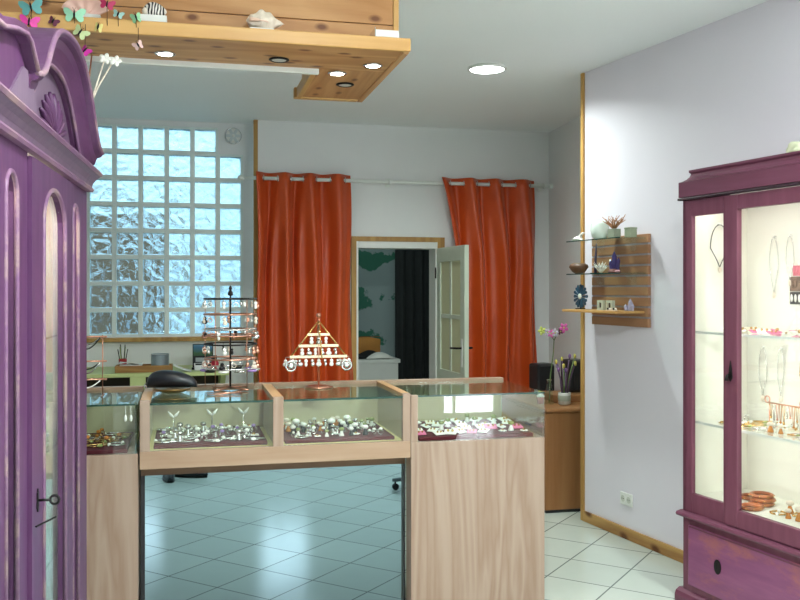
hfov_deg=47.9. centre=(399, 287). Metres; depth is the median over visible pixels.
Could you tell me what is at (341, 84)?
recessed light
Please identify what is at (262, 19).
conch shell
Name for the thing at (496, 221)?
curtain
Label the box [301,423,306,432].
ring
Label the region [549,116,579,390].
wall
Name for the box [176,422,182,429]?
ring
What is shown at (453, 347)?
panelled door
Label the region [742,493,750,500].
bangle
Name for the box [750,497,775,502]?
bangle
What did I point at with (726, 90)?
wall
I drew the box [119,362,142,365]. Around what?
paper stack
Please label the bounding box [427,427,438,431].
card
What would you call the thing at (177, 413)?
stand
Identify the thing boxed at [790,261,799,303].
display
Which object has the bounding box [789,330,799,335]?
card
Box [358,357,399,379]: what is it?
chest
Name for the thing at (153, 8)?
shell
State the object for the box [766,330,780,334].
card
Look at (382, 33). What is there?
block
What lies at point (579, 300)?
ornament
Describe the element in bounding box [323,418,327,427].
ring
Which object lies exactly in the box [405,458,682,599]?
floor
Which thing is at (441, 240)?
trim
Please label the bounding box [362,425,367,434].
ring
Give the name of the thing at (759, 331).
card
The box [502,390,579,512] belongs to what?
cabinet
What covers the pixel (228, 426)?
ring
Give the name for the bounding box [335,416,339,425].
ring
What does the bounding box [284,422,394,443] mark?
tray
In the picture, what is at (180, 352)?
wall
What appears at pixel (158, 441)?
bangle
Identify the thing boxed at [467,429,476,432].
card
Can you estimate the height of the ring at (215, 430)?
0.045 m
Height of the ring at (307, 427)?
0.046 m
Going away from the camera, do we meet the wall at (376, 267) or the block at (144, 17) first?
the block at (144, 17)
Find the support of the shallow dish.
on the display case
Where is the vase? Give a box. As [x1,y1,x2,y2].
[590,221,608,238]
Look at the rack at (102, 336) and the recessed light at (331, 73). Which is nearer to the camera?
the recessed light at (331, 73)
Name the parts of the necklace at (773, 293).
chain, chain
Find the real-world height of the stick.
0.200 m
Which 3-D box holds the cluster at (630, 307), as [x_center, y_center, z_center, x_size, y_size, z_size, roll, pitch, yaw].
[1.420,0.104,5.565,0.040,0.078,0.080,0,0,-22]
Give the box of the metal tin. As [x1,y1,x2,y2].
[151,353,168,365]
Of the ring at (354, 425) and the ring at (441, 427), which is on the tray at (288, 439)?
the ring at (354, 425)
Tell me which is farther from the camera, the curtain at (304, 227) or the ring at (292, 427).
the curtain at (304, 227)
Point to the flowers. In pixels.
(105, 58)
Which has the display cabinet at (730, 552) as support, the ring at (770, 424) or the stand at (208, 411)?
the ring at (770, 424)
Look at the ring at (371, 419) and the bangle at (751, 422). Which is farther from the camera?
the ring at (371, 419)
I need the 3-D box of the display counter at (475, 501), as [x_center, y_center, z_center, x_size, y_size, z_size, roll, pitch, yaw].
[0.320,1.058,4.838,0.704,1.083,0.660,0,0,-14]
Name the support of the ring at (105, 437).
on the display counter at (113, 473)
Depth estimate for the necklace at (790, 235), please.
4.43 m
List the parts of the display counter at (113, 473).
panel, panel, rail, glass, glass, panel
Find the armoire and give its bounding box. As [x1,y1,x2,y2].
[0,13,103,599]
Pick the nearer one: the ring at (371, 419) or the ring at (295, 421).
the ring at (295, 421)
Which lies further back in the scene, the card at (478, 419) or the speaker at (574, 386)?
the speaker at (574, 386)
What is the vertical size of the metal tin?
0.136 m
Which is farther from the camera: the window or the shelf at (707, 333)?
the window
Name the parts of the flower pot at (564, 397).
stem, pot, stem, stem, stem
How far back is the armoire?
2.74 m
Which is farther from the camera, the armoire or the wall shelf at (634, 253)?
the wall shelf at (634, 253)
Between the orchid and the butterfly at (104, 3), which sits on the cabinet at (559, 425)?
the orchid
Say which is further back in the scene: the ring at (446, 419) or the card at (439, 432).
the ring at (446, 419)
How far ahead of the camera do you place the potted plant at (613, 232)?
5.63 m
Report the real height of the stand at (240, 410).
0.119 m
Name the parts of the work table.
panel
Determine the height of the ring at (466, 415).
0.046 m
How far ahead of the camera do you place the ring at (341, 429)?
4.47 m
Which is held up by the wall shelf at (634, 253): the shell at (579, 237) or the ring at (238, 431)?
the shell at (579, 237)
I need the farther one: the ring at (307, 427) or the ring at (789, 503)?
the ring at (307, 427)
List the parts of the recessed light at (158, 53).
bulb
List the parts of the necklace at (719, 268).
chain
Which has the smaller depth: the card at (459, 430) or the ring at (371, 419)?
the card at (459, 430)
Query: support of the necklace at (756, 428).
on the display cabinet at (730, 552)
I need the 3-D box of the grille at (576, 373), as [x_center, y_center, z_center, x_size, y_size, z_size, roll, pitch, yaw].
[1.380,0.674,6.894,0.140,0.210,0.004,0,0,-31]
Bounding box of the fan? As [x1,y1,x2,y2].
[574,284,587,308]
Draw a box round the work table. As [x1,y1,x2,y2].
[87,364,228,388]
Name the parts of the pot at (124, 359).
pot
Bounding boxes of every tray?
[115,363,172,372]
[154,426,267,448]
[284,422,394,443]
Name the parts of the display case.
post, glass, rail, panel, rail, post, glass, post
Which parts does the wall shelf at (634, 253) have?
glass shelf, wooden shelf, glass shelf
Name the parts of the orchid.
flower, stem, flower, flower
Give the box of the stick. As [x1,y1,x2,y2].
[594,243,596,272]
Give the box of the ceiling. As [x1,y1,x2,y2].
[86,0,768,132]
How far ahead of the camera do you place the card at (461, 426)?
4.74 m
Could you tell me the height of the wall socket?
0.080 m
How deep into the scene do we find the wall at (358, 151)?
8.25 m
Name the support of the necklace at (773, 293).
hanging from the display cabinet at (730, 552)
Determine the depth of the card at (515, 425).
4.77 m
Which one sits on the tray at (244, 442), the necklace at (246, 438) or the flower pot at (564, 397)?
the necklace at (246, 438)
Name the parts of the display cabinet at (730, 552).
panel, frame, key plate, ledge moulding, crown moulding, drawer, door, panel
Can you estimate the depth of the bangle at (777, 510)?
4.20 m
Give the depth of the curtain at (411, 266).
10.24 m
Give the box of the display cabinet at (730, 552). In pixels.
[675,151,799,599]
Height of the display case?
0.320 m
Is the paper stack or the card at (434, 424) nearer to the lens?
the card at (434, 424)
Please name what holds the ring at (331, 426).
on the tray at (288, 439)
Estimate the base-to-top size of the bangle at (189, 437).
0.016 m
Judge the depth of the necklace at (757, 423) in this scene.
4.40 m
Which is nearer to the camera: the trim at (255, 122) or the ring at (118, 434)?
the ring at (118, 434)
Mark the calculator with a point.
(197, 366)
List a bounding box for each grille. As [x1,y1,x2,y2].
[540,366,553,390]
[573,362,579,389]
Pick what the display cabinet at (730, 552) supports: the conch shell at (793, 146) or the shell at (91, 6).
the conch shell at (793, 146)
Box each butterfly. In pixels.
[18,0,41,18]
[19,14,39,26]
[48,16,59,25]
[63,7,85,22]
[73,24,89,39]
[82,24,91,55]
[94,22,102,31]
[100,0,115,25]
[113,9,124,25]
[130,12,140,26]
[132,28,142,50]
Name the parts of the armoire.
crest moulding, key plate, moulding, door, moulding, panel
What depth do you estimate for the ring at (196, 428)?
4.42 m
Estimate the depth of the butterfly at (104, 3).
3.49 m
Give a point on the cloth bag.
(368, 354)
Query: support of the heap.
on the work table
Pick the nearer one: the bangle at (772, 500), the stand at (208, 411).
the bangle at (772, 500)
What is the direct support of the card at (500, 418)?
on the display counter at (475, 501)
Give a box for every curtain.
[256,171,352,382]
[395,249,428,378]
[442,177,536,386]
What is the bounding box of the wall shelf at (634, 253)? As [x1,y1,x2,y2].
[562,234,650,327]
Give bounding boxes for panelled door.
[435,245,472,377]
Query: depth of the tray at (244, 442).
4.31 m
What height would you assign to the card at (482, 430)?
0.020 m
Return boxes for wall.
[87,118,252,382]
[258,120,548,382]
[358,249,394,356]
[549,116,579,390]
[585,0,799,549]
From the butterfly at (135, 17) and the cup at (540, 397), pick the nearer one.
the butterfly at (135, 17)
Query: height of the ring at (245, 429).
0.053 m
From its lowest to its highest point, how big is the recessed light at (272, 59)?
0.008 m
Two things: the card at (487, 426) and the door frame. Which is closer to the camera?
the card at (487, 426)
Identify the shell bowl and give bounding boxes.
[569,263,587,273]
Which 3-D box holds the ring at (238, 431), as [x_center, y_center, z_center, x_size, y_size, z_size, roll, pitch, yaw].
[-0.779,0.708,4.349,0.037,0.058,0.037,0,0,-3]
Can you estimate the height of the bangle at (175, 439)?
0.018 m
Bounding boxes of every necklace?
[87,443,106,447]
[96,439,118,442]
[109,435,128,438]
[180,438,198,442]
[204,439,223,441]
[243,437,264,439]
[710,223,722,272]
[750,427,773,429]
[752,420,771,423]
[752,423,766,425]
[758,346,766,401]
[769,236,778,297]
[777,347,784,402]
[786,234,793,285]
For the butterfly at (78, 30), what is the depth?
3.47 m
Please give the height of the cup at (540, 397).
0.080 m
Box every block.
[83,14,100,17]
[140,14,166,21]
[371,28,398,37]
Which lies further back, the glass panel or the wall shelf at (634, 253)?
the wall shelf at (634, 253)
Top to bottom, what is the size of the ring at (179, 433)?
0.059 m
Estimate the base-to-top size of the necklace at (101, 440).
0.015 m
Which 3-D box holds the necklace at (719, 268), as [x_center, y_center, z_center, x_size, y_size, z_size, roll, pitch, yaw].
[1.646,-0.206,4.642,0.124,0.256,0.022,0,0,-22]
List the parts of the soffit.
white rail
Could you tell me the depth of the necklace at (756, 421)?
4.53 m
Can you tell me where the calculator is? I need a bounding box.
[194,363,202,370]
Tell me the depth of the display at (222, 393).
4.49 m
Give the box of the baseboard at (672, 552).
[583,510,682,562]
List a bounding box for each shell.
[61,0,108,14]
[142,2,166,14]
[246,9,282,28]
[572,232,584,240]
[786,141,799,152]
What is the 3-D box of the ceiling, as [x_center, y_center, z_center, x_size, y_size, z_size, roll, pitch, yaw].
[0.820,-1.540,3.437,5.400,0.120,10.700,0,0,-14]
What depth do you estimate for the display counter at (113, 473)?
4.12 m
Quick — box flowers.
[89,53,121,97]
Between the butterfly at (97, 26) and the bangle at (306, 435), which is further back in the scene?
the bangle at (306, 435)
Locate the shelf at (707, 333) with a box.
[704,330,799,337]
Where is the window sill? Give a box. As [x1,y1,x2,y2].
[87,337,251,342]
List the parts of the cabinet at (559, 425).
drawer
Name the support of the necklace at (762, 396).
hanging from the display cabinet at (730, 552)
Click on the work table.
(113, 379)
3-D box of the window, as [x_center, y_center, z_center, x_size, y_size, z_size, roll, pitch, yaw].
[-2.078,-0.505,8.019,1.374,1.900,0.095,0,0,-14]
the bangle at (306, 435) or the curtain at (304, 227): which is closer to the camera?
the bangle at (306, 435)
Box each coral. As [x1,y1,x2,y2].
[593,261,606,272]
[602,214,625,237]
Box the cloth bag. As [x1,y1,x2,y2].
[358,350,392,358]
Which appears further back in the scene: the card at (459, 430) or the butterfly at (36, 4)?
the card at (459, 430)
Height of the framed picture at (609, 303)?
0.062 m
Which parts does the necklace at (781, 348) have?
chain, chain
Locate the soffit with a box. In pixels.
[0,0,410,101]
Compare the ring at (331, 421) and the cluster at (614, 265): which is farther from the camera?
the cluster at (614, 265)
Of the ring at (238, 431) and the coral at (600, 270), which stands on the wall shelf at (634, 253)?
the coral at (600, 270)
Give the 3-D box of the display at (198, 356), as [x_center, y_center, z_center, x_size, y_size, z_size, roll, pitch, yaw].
[-1.657,0.577,7.572,0.180,0.215,0.080,0,0,-8]
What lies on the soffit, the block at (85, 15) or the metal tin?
the block at (85, 15)
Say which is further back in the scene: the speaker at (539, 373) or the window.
the window
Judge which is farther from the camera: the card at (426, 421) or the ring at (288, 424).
the card at (426, 421)
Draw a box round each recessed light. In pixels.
[154,51,175,56]
[269,57,288,62]
[327,71,346,76]
[336,82,353,86]
[363,63,382,68]
[467,63,506,74]
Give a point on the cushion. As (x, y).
(365, 343)
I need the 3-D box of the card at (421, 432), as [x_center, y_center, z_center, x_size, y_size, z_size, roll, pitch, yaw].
[0.103,0.732,4.564,0.053,0.020,0.042,0,0,-16]
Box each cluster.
[608,251,620,272]
[624,299,633,310]
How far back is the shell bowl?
5.97 m
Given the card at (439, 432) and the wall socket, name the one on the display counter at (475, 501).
the card at (439, 432)
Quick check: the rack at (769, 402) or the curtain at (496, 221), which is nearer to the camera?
the rack at (769, 402)
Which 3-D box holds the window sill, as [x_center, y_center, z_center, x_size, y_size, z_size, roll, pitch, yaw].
[-2.051,0.452,7.938,1.467,0.037,0.075,0,0,-14]
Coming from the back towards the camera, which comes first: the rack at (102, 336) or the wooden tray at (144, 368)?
the wooden tray at (144, 368)
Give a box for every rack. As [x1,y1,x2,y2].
[87,335,106,396]
[764,395,799,433]
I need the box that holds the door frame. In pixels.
[356,241,437,379]
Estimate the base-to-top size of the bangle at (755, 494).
0.019 m
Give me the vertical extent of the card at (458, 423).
0.022 m
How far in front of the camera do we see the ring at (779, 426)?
4.17 m
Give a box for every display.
[192,344,212,369]
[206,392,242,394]
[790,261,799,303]
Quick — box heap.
[174,364,191,371]
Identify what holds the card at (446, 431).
on the display counter at (475, 501)
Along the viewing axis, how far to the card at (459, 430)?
4.61 m
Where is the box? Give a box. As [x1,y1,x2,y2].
[624,227,636,236]
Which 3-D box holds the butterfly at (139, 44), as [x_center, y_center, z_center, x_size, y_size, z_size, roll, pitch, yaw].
[-1.027,-0.976,3.521,0.045,0.093,0.026,0,0,-14]
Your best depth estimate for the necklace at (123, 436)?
4.43 m
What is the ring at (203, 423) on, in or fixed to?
on the tray at (244, 442)
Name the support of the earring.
hanging from the display counter at (113, 473)
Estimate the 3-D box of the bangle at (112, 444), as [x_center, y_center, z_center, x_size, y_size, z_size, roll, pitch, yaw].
[-1.341,0.735,4.251,0.084,0.017,0.091,0,0,36]
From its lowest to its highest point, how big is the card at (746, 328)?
0.026 m
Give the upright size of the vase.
0.119 m
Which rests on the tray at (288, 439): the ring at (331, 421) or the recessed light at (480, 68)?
the ring at (331, 421)
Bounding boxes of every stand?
[168,411,178,432]
[206,409,217,432]
[238,407,248,424]
[283,313,351,388]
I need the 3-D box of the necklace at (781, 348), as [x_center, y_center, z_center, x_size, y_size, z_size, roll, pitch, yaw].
[1.904,0.434,4.495,0.022,0.276,0.048,0,0,-22]
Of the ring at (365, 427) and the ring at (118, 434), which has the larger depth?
the ring at (365, 427)
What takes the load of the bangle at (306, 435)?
on the tray at (288, 439)
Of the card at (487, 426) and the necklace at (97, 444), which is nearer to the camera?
the necklace at (97, 444)
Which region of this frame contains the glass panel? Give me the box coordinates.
[141,458,404,599]
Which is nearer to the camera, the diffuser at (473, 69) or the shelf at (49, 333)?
the shelf at (49, 333)
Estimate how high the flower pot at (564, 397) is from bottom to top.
0.378 m
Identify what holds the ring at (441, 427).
on the display counter at (475, 501)
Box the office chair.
[144,370,196,387]
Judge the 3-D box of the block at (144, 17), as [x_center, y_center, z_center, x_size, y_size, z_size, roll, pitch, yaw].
[-1.003,-1.060,3.657,0.110,0.078,0.090,0,0,-14]
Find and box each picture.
[193,345,211,355]
[597,300,605,309]
[606,300,614,309]
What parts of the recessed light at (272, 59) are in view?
bulb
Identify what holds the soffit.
attached to the ceiling
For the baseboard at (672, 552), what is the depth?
5.64 m
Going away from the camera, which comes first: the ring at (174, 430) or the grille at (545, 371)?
the ring at (174, 430)
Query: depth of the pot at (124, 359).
7.55 m
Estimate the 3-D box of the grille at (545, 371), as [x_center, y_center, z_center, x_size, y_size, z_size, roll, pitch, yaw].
[1.174,0.730,7.182,0.140,0.210,0.004,0,0,-28]
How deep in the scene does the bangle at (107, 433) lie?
4.54 m
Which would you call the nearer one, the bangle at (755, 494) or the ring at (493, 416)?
the bangle at (755, 494)
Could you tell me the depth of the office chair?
4.54 m
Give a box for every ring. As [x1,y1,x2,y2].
[102,436,110,445]
[115,433,122,441]
[172,428,178,437]
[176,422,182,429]
[176,430,183,442]
[184,424,191,435]
[193,427,200,437]
[200,421,206,431]
[213,428,217,437]
[226,425,231,434]
[235,428,241,440]
[243,428,250,438]
[286,422,290,431]
[290,425,295,434]
[292,419,299,431]
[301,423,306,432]
[305,425,309,433]
[318,423,322,430]
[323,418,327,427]
[328,418,334,430]
[330,425,334,432]
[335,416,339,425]
[339,427,343,435]
[343,415,350,427]
[348,427,353,435]
[352,423,357,432]
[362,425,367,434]
[369,417,373,426]
[438,421,443,429]
[445,418,449,426]
[465,414,469,421]
[491,414,496,423]
[508,421,513,430]
[767,422,773,432]
[778,425,783,433]
[785,508,791,518]
[786,500,793,513]
[795,506,799,521]
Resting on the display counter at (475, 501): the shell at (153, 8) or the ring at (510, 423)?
the ring at (510, 423)
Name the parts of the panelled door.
pane, pane, pane, pane, lock plate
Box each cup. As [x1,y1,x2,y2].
[536,394,543,403]
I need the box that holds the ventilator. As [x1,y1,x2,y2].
[224,127,241,144]
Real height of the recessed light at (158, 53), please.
0.008 m
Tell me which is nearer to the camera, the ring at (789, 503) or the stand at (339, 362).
the ring at (789, 503)
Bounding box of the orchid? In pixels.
[538,323,567,402]
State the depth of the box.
5.52 m
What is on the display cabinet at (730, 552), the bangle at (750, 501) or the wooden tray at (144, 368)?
the bangle at (750, 501)
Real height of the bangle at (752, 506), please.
0.019 m
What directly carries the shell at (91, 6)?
on the block at (85, 15)
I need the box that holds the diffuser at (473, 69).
[470,66,503,73]
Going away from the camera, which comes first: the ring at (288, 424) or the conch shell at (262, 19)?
the conch shell at (262, 19)
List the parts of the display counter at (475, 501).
post, rail, panel, glass, panel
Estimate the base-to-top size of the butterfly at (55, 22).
0.043 m
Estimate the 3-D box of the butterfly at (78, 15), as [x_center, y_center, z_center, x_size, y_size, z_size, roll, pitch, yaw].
[-1.254,-1.051,3.466,0.084,0.059,0.025,0,0,-14]
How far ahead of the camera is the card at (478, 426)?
4.77 m
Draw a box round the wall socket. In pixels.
[620,491,632,506]
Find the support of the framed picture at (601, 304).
on the wall shelf at (634, 253)
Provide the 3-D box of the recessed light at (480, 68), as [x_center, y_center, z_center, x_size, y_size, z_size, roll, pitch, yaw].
[0.584,-1.470,6.040,0.264,0.020,0.264,0,0,-14]
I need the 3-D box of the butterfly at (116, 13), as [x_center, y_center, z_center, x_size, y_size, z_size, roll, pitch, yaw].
[-1.095,-1.054,3.503,0.040,0.064,0.024,0,0,6]
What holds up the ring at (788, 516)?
on the display cabinet at (730, 552)
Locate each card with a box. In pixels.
[418,430,425,434]
[425,420,433,423]
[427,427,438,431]
[431,422,444,426]
[432,430,444,434]
[444,429,456,434]
[454,421,466,425]
[457,428,466,433]
[460,425,471,428]
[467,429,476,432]
[469,417,481,421]
[474,424,484,428]
[477,428,489,432]
[484,424,497,428]
[497,417,511,420]
[512,423,522,428]
[744,327,758,331]
[756,328,770,333]
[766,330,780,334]
[788,427,799,432]
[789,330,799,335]
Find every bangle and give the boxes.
[105,432,118,435]
[107,441,124,446]
[154,439,174,443]
[162,438,176,442]
[165,427,182,430]
[182,436,197,439]
[294,434,308,438]
[742,420,755,424]
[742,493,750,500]
[742,503,764,510]
[748,491,774,498]
[748,500,774,506]
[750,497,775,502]
[769,509,786,515]
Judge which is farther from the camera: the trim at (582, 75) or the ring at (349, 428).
the trim at (582, 75)
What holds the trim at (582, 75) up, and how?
attached to the wall at (726, 90)
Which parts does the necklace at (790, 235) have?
chain, chain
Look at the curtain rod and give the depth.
8.11 m
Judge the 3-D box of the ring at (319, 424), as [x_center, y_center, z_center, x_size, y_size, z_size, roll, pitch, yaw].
[-0.410,0.716,4.650,0.026,0.041,0.026,0,0,-40]
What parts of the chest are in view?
lid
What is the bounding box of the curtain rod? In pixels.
[237,175,552,191]
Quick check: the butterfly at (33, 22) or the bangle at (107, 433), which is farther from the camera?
the bangle at (107, 433)
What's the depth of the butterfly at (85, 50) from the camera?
3.48 m
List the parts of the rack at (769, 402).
hanging chain, hanging chain, hanging chain, hanging chain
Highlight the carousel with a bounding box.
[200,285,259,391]
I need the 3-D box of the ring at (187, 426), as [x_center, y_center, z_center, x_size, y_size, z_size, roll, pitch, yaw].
[-1.056,0.707,4.484,0.037,0.059,0.037,0,0,9]
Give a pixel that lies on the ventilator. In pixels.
(233, 136)
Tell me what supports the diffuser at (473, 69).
attached to the recessed light at (480, 68)
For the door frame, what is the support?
attached to the wall at (358, 151)
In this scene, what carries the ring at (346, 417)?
on the tray at (288, 439)
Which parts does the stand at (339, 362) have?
rod, post, rod, rod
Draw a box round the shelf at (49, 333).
[46,330,57,339]
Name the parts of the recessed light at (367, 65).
bulb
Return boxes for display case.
[140,380,410,469]
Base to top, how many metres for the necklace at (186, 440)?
0.015 m
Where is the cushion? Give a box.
[358,336,379,353]
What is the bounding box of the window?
[87,123,242,336]
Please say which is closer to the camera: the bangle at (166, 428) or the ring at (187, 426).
the ring at (187, 426)
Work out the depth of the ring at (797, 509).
4.06 m
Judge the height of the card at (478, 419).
0.023 m
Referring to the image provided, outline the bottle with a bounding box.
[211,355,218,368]
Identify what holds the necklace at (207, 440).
on the tray at (244, 442)
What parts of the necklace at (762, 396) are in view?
chain, chain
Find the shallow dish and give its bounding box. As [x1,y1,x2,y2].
[154,387,190,393]
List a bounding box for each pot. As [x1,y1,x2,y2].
[117,344,127,363]
[555,354,576,404]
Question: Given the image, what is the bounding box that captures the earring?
[124,406,131,421]
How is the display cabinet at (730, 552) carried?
on the floor
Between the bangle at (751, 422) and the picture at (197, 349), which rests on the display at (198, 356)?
the picture at (197, 349)
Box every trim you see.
[253,120,257,382]
[351,236,444,379]
[580,73,584,520]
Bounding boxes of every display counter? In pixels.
[87,386,143,599]
[383,377,544,599]
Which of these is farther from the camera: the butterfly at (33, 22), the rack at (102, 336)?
the rack at (102, 336)
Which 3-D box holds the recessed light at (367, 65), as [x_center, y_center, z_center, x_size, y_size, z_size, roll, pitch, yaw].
[-0.122,-0.995,4.036,0.090,0.008,0.090,0,0,-14]
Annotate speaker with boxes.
[529,362,553,394]
[561,358,579,392]

